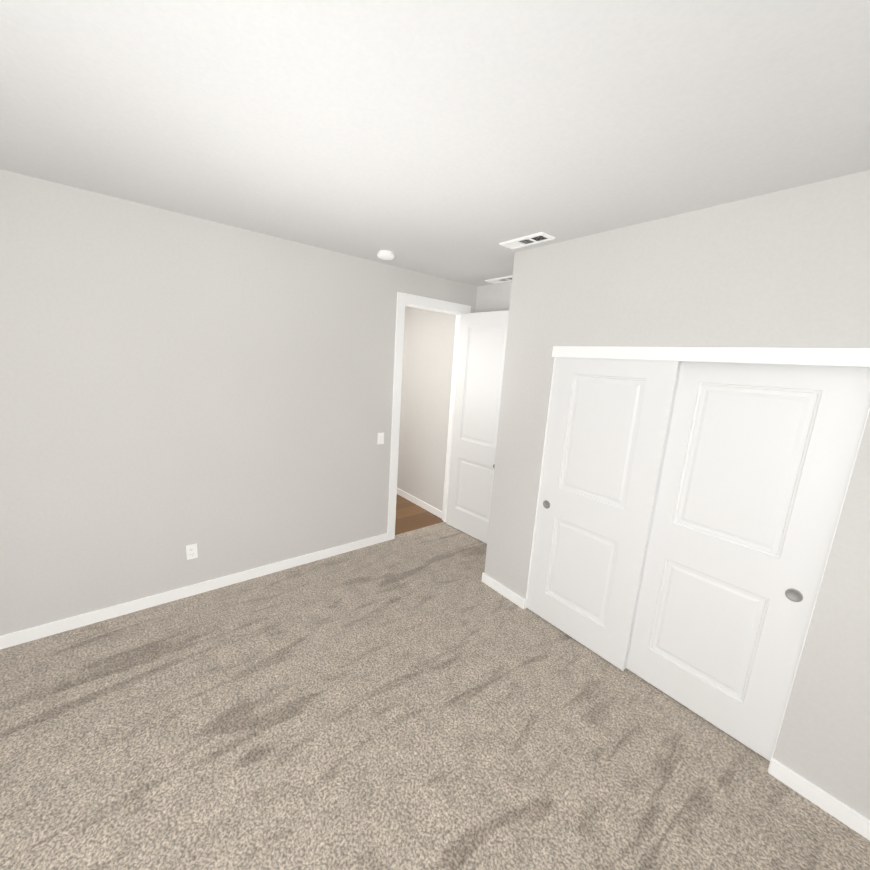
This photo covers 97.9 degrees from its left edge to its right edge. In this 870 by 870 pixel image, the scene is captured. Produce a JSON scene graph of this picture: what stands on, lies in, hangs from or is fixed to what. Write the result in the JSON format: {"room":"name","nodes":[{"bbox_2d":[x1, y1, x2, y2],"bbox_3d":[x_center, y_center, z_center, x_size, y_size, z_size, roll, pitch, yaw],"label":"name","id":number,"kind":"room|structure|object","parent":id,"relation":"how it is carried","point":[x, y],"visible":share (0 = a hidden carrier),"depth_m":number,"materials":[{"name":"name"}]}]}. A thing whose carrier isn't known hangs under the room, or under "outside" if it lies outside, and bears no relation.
{"room":"empty bedroom","nodes":[
{"label":"empty bedroom","id":0,"kind":"room"},
{"bbox_2d":[0,169,476,635],"bbox_3d":[-1.500,-0.147,3.004,4.950,2.740,0.115,-5,14,-38],"label":"wall","id":1,"kind":"structure","parent":0,"point":[173,385],"depth_m":2.64,"materials":[{"name":"grey paint"}]},
{"bbox_2d":[186,544,197,559],"bbox_3d":[-1.851,0.883,2.888,0.070,0.115,0.007,-5,14,-38],"label":"duplex electrical outlet","id":2,"kind":"object","parent":1,"relation":"attached to","point":[191,552],"visible":1,"depth_m":2.88,"materials":[{"name":"white plastic"}]},
{"bbox_2d":[0,533,387,649],"bbox_3d":[-1.933,1.201,2.893,3.655,0.086,0.016,-5,14,-38],"label":"baseboard","id":3,"kind":"structure","parent":1,"relation":"attached to","point":[30,634],"depth_m":2.84,"materials":[{"name":"white wood"}]},
{"bbox_2d":[377,433,383,443],"bbox_3d":[-0.535,0.026,3.751,0.070,0.115,0.011,-5,14,-38],"label":"switch plate","id":4,"kind":"object","parent":1,"relation":"attached to","point":[380,438],"visible":1,"depth_m":3.75,"materials":[{"name":"white plastic"}]},
{"bbox_2d":[387,292,470,540],"bbox_3d":[-0.101,-0.163,4.142,0.950,2.524,0.147,-5,14,-38],"label":"door frame","id":5,"kind":"structure","parent":1,"relation":"attached to","point":[403,299],"depth_m":3.90,"materials":[{"name":"white wood"}]},
{"bbox_2d":[446,310,508,543],"bbox_3d":[0.471,-0.068,4.049,0.175,2.410,0.768,-6,15,-42],"label":"entry door","id":6,"kind":"structure","parent":1,"relation":"in","point":[481,352],"depth_m":4.06,"materials":[{"name":"white wood"}]},
{"bbox_2d":[395,494,443,534],"bbox_3d":[-1.110,1.008,4.617,2.500,0.076,1.544,-5,14,-38],"label":"floor","id":7,"kind":"structure","parent":0,"point":[410,516],"depth_m":4.69,"materials":[{"name":"brown wood"}]},
{"bbox_2d":[397,306,455,510],"bbox_3d":[-0.182,-0.444,4.983,0.115,2.740,1.371,-5,14,-38],"label":"wall","id":8,"kind":"structure","parent":0,"point":[428,348],"depth_m":4.82,"materials":[{"name":"grey paint"}]},
{"bbox_2d":[397,488,441,518],"bbox_3d":[-0.307,0.866,5.181,0.016,0.090,1.341,-5,14,-38],"label":"baseboard","id":9,"kind":"structure","parent":8,"relation":"attached to","point":[422,504],"depth_m":5.01,"materials":[{"name":"white wood"}]},
{"bbox_2d":[0,522,869,869],"bbox_3d":[-0.318,1.615,1.714,4.950,0.080,4.086,-5,14,-38],"label":"floor carpet","id":10,"kind":"object","parent":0,"point":[424,698],"visible":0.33,"depth_m":1.88,"materials":[{"name":"beige carpet"}]},
{"bbox_2d":[0,0,869,285],"bbox_3d":[-0.621,-1.302,1.769,4.950,0.100,5.630,-5,14,-38],"label":"ceiling","id":11,"kind":"structure","parent":0,"point":[457,140],"depth_m":1.31,"materials":[{"name":"paint"}]},
{"bbox_2d":[377,250,393,259],"bbox_3d":[-0.399,-1.464,3.076,0.138,0.049,0.138,-5,14,-38],"label":"smoke detector","id":12,"kind":"object","parent":11,"relation":"attached to","point":[385,254],"visible":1,"depth_m":3.03,"materials":[{"name":"white plastic"}]},
{"bbox_2d":[485,275,512,283],"bbox_3d":[0.676,-1.544,3.754,0.150,0.012,0.375,-5,14,-38],"label":"ceiling vent","id":13,"kind":"object","parent":11,"relation":"in","point":[501,279],"visible":0.81,"depth_m":3.77,"materials":[{"name":"white metal"}]},
{"bbox_2d":[499,232,554,248],"bbox_3d":[0.621,-1.322,2.580,0.150,0.012,0.365,-5,14,-38],"label":"ceiling vent","id":14,"kind":"object","parent":11,"relation":"in","point":[532,239],"visible":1,"depth_m":2.56,"materials":[{"name":"white metal"}]},
{"bbox_2d":[475,281,511,312],"bbox_3d":[1.676,0.069,2.927,0.115,2.740,4.029,-5,14,-38],"label":"wall","id":15,"kind":"structure","parent":0,"point":[493,297],"depth_m":3.99,"materials":[{"name":"grey paint"}]},
{"bbox_2d":[484,170,869,819],"bbox_3d":[1.464,0.224,2.053,0.115,2.740,2.905,-5,14,-38],"label":"wall","id":16,"kind":"structure","parent":0,"point":[786,268],"depth_m":1.82,"materials":[{"name":"grey paint"}]},
{"bbox_2d":[482,573,524,608],"bbox_3d":[0.582,1.302,3.195,0.029,0.086,0.439,-5,14,-38],"label":"baseboard","id":17,"kind":"structure","parent":16,"relation":"attached to","point":[512,596],"depth_m":3.18,"materials":[{"name":"white wood"}]},
{"bbox_2d":[526,357,680,670],"bbox_3d":[1.045,0.477,2.565,0.038,1.975,0.775,-5,14,-38],"label":"closet door","id":18,"kind":"structure","parent":16,"relation":"in","point":[608,428],"depth_m":2.50,"materials":[{"name":"white wood"}]},
{"bbox_2d":[524,346,869,770],"bbox_3d":[1.285,0.517,2.296,0.135,2.052,1.527,-5,14,-38],"label":"trim","id":19,"kind":"structure","parent":16,"relation":"attached to","point":[855,357],"depth_m":1.86,"materials":[{"name":"white wood"}]},
{"bbox_2d":[626,361,869,760],"bbox_3d":[1.532,0.609,2.038,0.038,1.975,0.775,-5,14,-38],"label":"closet door","id":20,"kind":"structure","parent":16,"relation":"in","point":[758,462],"depth_m":1.95,"materials":[{"name":"white wood"}]},
{"bbox_2d":[768,758,869,840],"bbox_3d":[1.903,1.700,1.562,0.016,0.086,0.806,-5,14,-38],"label":"baseboard","id":21,"kind":"structure","parent":16,"relation":"attached to","point":[856,821],"depth_m":1.73,"materials":[{"name":"white wood"}]}
]}

